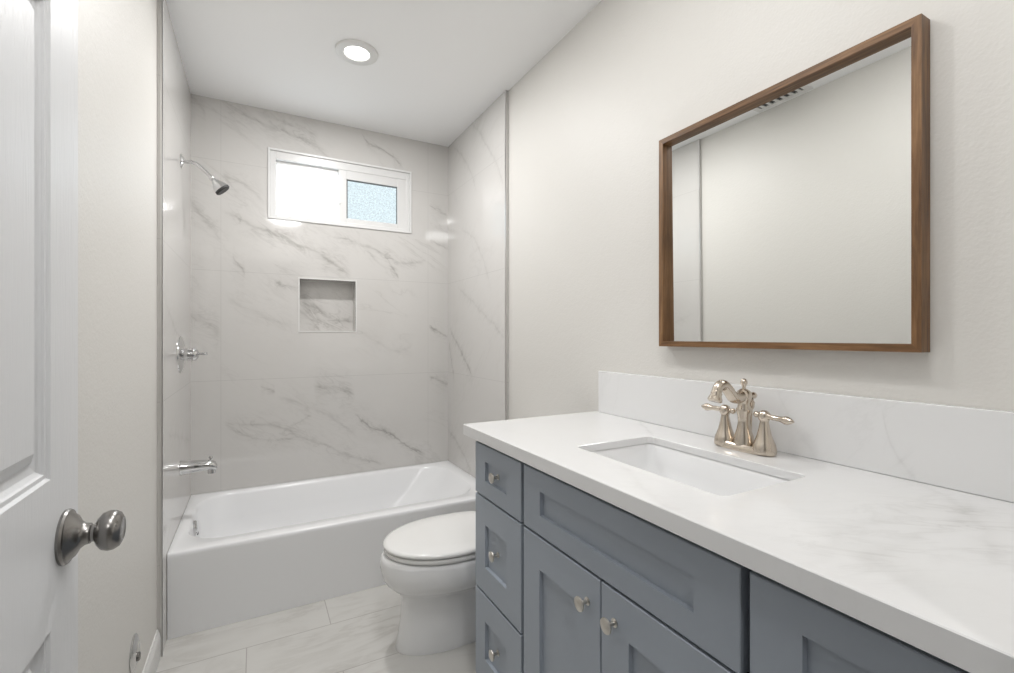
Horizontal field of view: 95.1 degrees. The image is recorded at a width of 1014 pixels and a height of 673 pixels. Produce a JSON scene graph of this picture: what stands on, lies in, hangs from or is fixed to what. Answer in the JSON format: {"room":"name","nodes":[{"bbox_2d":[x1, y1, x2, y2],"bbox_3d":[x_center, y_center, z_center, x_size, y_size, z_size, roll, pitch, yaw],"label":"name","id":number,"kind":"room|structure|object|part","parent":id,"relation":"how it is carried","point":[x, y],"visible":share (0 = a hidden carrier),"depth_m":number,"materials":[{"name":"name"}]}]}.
{"room":"bathroom","nodes":[
{"label":"bathroom","id":0,"kind":"room"},
{"bbox_2d":[78,0,190,672],"bbox_3d":[-1.081,-0.058,1.217,0.135,2.467,3.050,0,0,-28],"label":"wall","id":1,"kind":"structure","parent":0,"point":[117,39],"depth_m":1.33,"materials":[{"name":"white paint"}]},
{"bbox_2d":[0,0,125,672],"bbox_3d":[-0.419,0.150,0.283,0.153,2.028,0.811,0,0,-28],"label":"door","id":2,"kind":"structure","parent":1,"relation":"in","point":[43,532],"depth_m":0.55,"materials":[{"name":"white paint"}]},
{"bbox_3d":[-0.538,0.260,0.621,0.040,0.052,0.052,0,0,-28],"label":"knob","id":3,"kind":"part","parent":2,"relation":"part of","materials":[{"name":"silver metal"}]},
{"bbox_2d":[129,633,140,672],"bbox_3d":[-1.095,0.933,1.372,0.018,0.102,0.102,0,0,-28],"label":"cover plate","id":4,"kind":"object","parent":1,"relation":"attached to","point":[135,654],"visible":1,"depth_m":1.35,"materials":[{"name":"silver metal"}]},
{"bbox_2d":[142,629,160,672],"bbox_3d":[-0.788,1.123,0.800,0.012,0.106,2.038,0,0,-28],"label":"baseboard","id":5,"kind":"structure","parent":1,"relation":"attached to","point":[153,659],"depth_m":1.61,"materials":[{"name":"white paint"}]},
{"bbox_2d":[160,0,162,656],"bbox_3d":[-1.270,-0.057,1.707,0.006,2.466,0.010,0,0,-28],"label":"trim","id":6,"kind":"structure","parent":1,"relation":"attached to","point":[161,1],"depth_m":1.70,"materials":[{"name":"silver metal"}]},
{"bbox_2d":[177,336,207,372],"bbox_3d":[-1.441,0.082,2.138,0.109,0.168,0.168,0,0,-28],"label":"shower valve","id":7,"kind":"object","parent":1,"relation":"attached to","point":[183,354],"visible":1,"depth_m":2.10,"materials":[{"name":"silver metal"}]},
{"bbox_3d":[-1.481,0.082,2.116,0.016,0.168,0.168,0,0,-28],"label":"valve plate","id":8,"kind":"part","parent":7,"relation":"part of","materials":[{"name":"silver metal"}]},
{"bbox_3d":[-1.451,0.082,2.132,0.062,0.062,0.062,0,0,-28],"label":"valve handle","id":9,"kind":"part","parent":7,"relation":"part of","materials":[{"name":"silver metal"}]},
{"bbox_2d":[179,456,216,474],"bbox_3d":[-1.425,0.599,2.146,0.144,0.080,0.064,0,0,-28],"label":"tub spout","id":10,"kind":"object","parent":1,"relation":"attached to","point":[185,467],"visible":1,"depth_m":2.13,"materials":[{"name":"silver metal"}]},
{"bbox_2d":[180,154,228,194],"bbox_3d":[-1.419,-0.757,2.186,0.192,0.165,0.070,0,0,-28],"label":"shower","id":11,"kind":"object","parent":1,"relation":"attached to","point":[219,187],"visible":1,"depth_m":2.19,"materials":[{"name":"silver metal"}]},
{"bbox_3d":[-1.446,-0.780,2.171,0.128,0.076,0.017,0,0,-28],"label":"shower arm","id":12,"kind":"part","parent":11,"relation":"part of","materials":[{"name":"silver metal"}]},
{"bbox_2d":[156,584,476,672],"bbox_3d":[-0.106,1.226,0.511,3.500,0.100,5.400,0,0,-28],"label":"floor","id":13,"kind":"structure","parent":0,"point":[356,632],"depth_m":1.77,"materials":[{"name":"tile"}]},
{"bbox_2d":[167,461,476,639],"bbox_3d":[-0.859,1.009,2.477,1.453,0.332,0.764,0,0,-28],"label":"bathtub","id":14,"kind":"object","parent":13,"relation":"on","point":[235,555],"visible":0.87,"depth_m":2.12,"materials":[{"name":"white ceramic"}]},
{"bbox_2d":[380,511,476,655],"bbox_3d":[-0.137,0.809,1.893,0.746,0.733,0.448,0,0,-28],"label":"toilet","id":15,"kind":"object","parent":13,"relation":"on","point":[430,562],"visible":0.31,"depth_m":1.72,"materials":[{"name":"white ceramic"}]},
{"bbox_3d":[-0.231,0.781,1.842,0.512,0.021,0.376,0,0,-28],"label":"lid","id":16,"kind":"part","parent":15,"relation":"part of","materials":[{"name":"white plastic"}]},
{"bbox_3d":[-0.232,0.803,1.842,0.503,0.018,0.372,0,0,-28],"label":"seat","id":17,"kind":"part","parent":15,"relation":"part of","materials":[{"name":"white plastic"}]},
{"bbox_2d":[476,441,969,672],"bbox_3d":[0.419,0.749,1.075,0.573,0.855,1.252,0,0,-28],"label":"vanity cabinet","id":18,"kind":"object","parent":13,"relation":"on","point":[569,579],"visible":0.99,"depth_m":0.90,"materials":[{"name":"grey paint"}]},
{"bbox_3d":[-0.038,0.938,1.368,0.028,0.031,0.031,0,0,-28],"label":"knob","id":19,"kind":"part","parent":18,"relation":"part of","materials":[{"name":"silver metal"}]},
{"bbox_3d":[-0.038,0.647,1.368,0.028,0.031,0.031,0,0,-28],"label":"knob","id":20,"kind":"part","parent":18,"relation":"part of","materials":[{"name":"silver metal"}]},
{"bbox_3d":[-0.038,0.417,1.368,0.028,0.031,0.031,0,0,-28],"label":"knob","id":21,"kind":"part","parent":18,"relation":"part of","materials":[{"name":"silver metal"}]},
{"bbox_3d":[-0.023,0.938,1.371,0.020,0.276,0.291,0,0,-28],"label":"drawer","id":22,"kind":"part","parent":18,"relation":"part of","materials":[{"name":"grey paint"}]},
{"bbox_3d":[-0.023,0.647,1.371,0.020,0.291,0.291,0,0,-28],"label":"drawer","id":23,"kind":"part","parent":18,"relation":"part of","materials":[{"name":"grey paint"}]},
{"bbox_3d":[-0.023,0.417,1.371,0.020,0.158,0.291,0,0,-28],"label":"drawer","id":24,"kind":"part","parent":18,"relation":"part of","materials":[{"name":"grey paint"}]},
{"bbox_3d":[0.126,0.789,1.095,0.020,0.574,0.310,0,0,-28],"label":"door","id":25,"kind":"part","parent":18,"relation":"part of","materials":[{"name":"grey paint"}]},
{"bbox_3d":[0.159,0.564,0.983,0.028,0.031,0.031,0,0,-28],"label":"knob","id":26,"kind":"part","parent":18,"relation":"part of","materials":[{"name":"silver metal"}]},
{"bbox_3d":[0.200,0.564,0.908,0.028,0.031,0.031,0,0,-28],"label":"knob","id":27,"kind":"part","parent":18,"relation":"part of","materials":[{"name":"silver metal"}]},
{"bbox_3d":[0.201,0.417,0.956,0.020,0.158,0.624,0,0,-28],"label":"false drawer","id":28,"kind":"part","parent":18,"relation":"part of","materials":[{"name":"grey paint"}]},
{"bbox_3d":[0.276,0.789,0.819,0.020,0.574,0.310,0,0,-28],"label":"door","id":29,"kind":"part","parent":18,"relation":"part of","materials":[{"name":"grey paint"}]},
{"bbox_2d":[463,411,1013,672],"bbox_3d":[0.420,0.303,1.078,0.569,0.033,1.319,0,0,-28],"label":"countertop","id":30,"kind":"structure","parent":18,"relation":"on","point":[928,567],"depth_m":0.71,"materials":[{"name":"white stone"}]},
{"bbox_2d":[590,443,790,495],"bbox_3d":[0.400,0.375,1.084,0.309,0.136,0.479,0,0,-28],"label":"sink","id":31,"kind":"object","parent":30,"relation":"in","point":[712,476],"visible":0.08,"depth_m":1.20,"materials":[{"name":"white ceramic"}]},
{"bbox_2d":[701,378,793,456],"bbox_3d":[0.596,0.196,1.169,0.183,0.181,0.178,0,0,18],"label":"faucet","id":32,"kind":"object","parent":30,"relation":"on","point":[743,440],"visible":1,"depth_m":1.16,"materials":[{"name":"silver metal"}]},
{"bbox_3d":[0.565,0.192,1.240,0.029,0.026,0.098,0,0,-28],"label":"lever handle","id":33,"kind":"part","parent":32,"relation":"part of","materials":[{"name":"silver metal"}]},
{"bbox_3d":[0.575,0.242,1.223,0.054,0.081,0.054,0,0,-28],"label":"handle","id":34,"kind":"part","parent":32,"relation":"part of","materials":[{"name":"silver metal"}]},
{"bbox_3d":[0.543,0.137,1.145,0.123,0.063,0.034,0,0,-28],"label":"spout","id":35,"kind":"part","parent":32,"relation":"part of","materials":[{"name":"silver metal"}]},
{"bbox_3d":[0.601,0.278,1.176,0.056,0.016,0.158,0,0,-28],"label":"plate","id":36,"kind":"part","parent":32,"relation":"part of","materials":[{"name":"silver metal"}]},
{"bbox_3d":[0.623,0.214,1.181,0.016,0.114,0.016,0,0,-28],"label":"lift rod","id":37,"kind":"part","parent":32,"relation":"part of","materials":[{"name":"silver metal"}]},
{"bbox_3d":[0.626,0.242,1.129,0.054,0.081,0.054,0,0,-28],"label":"handle","id":38,"kind":"part","parent":32,"relation":"part of","materials":[{"name":"silver metal"}]},
{"bbox_3d":[0.635,0.192,1.107,0.028,0.026,0.106,0,0,-22],"label":"lever handle","id":39,"kind":"part","parent":32,"relation":"part of","materials":[{"name":"silver metal"}]},
{"bbox_3d":[0.218,0.704,0.967,0.019,0.765,1.216,0,0,-28],"label":"frame","id":40,"kind":"part","parent":18,"relation":"part of","materials":[{"name":"grey wood"}]},
{"bbox_3d":[0.425,0.417,0.543,0.020,0.158,0.290,0,0,-28],"label":"drawer","id":41,"kind":"part","parent":18,"relation":"part of","materials":[{"name":"grey paint"}]},
{"bbox_2d":[191,94,447,494],"bbox_3d":[-1.074,-0.058,2.876,1.486,2.467,0.140,0,0,-28],"label":"wall","id":42,"kind":"structure","parent":0,"point":[272,402],"depth_m":2.74,"materials":[{"name":"tile"}]},
{"bbox_2d":[298,277,356,331],"bbox_3d":[-1.077,-0.186,2.796,0.331,0.321,0.009,0,0,-28],"label":"trim","id":43,"kind":"structure","parent":42,"relation":"attached to","point":[299,278],"depth_m":2.77,"materials":[{"name":"white paint"}]},
{"bbox_2d":[268,147,411,233],"bbox_3d":[-1.014,-0.875,2.875,0.836,0.404,0.098,0,0,-28],"label":"window","id":44,"kind":"structure","parent":42,"relation":"in","point":[366,185],"depth_m":2.89,"materials":[{"name":"white plastic"}]},
{"bbox_3d":[-1.192,-0.859,2.792,0.362,0.326,0.045,0,0,-28],"label":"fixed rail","id":45,"kind":"part","parent":44,"relation":"part of","materials":[{"name":"white plastic"}]},
{"bbox_3d":[-0.848,-0.860,2.944,0.423,0.325,0.034,0,0,-28],"label":"sliding sash","id":46,"kind":"part","parent":44,"relation":"part of","materials":[{"name":"white plastic"}]},
{"bbox_3d":[-0.855,-0.848,2.940,0.317,0.243,0.004,0,0,-28],"label":"pane","id":47,"kind":"part","parent":44,"relation":"part of","materials":[{"name":"blue glass"}]},
{"bbox_2d":[166,0,600,146],"bbox_3d":[-0.106,-1.341,0.511,3.500,0.100,5.400,0,0,-28],"label":"ceiling","id":48,"kind":"structure","parent":0,"point":[440,65],"depth_m":2.11,"materials":[{"name":"white paint"}]},
{"bbox_2d":[335,39,377,65],"bbox_3d":[-0.681,-1.286,2.106,0.187,0.011,0.187,0,0,-28],"label":"recessed light","id":49,"kind":"object","parent":48,"relation":"in","point":[353,51],"visible":1,"depth_m":2.10,"materials":[{"name":"white paint"}]},
{"bbox_2d":[448,0,1013,477],"bbox_3d":[0.318,-0.058,1.975,0.136,2.467,3.050,0,0,-28],"label":"wall","id":50,"kind":"structure","parent":0,"point":[588,121],"depth_m":1.58,"materials":[{"name":"white paint"}]},
{"bbox_2d":[505,90,506,419],"bbox_3d":[-0.006,-0.057,2.432,0.006,2.466,0.010,0,0,-28],"label":"trim","id":51,"kind":"structure","parent":50,"relation":"attached to","point":[505,90],"depth_m":2.43,"materials":[{"name":"silver metal"}]},
{"bbox_2d":[659,13,929,352],"bbox_3d":[0.658,-0.296,1.196,0.038,0.655,0.664,0,0,-28],"label":"wall mirror","id":52,"kind":"object","parent":50,"relation":"attached to","point":[795,214],"visible":1,"depth_m":1.09,"materials":[{"name":"brown wood"}]},
{"bbox_2d":[598,371,1013,502],"bbox_3d":[0.666,0.209,1.200,0.020,0.156,1.300,0,0,-28],"label":"backsplash","id":53,"kind":"structure","parent":50,"relation":"attached to","point":[960,448],"depth_m":1.00,"materials":[{"name":"white stone"}]}
]}

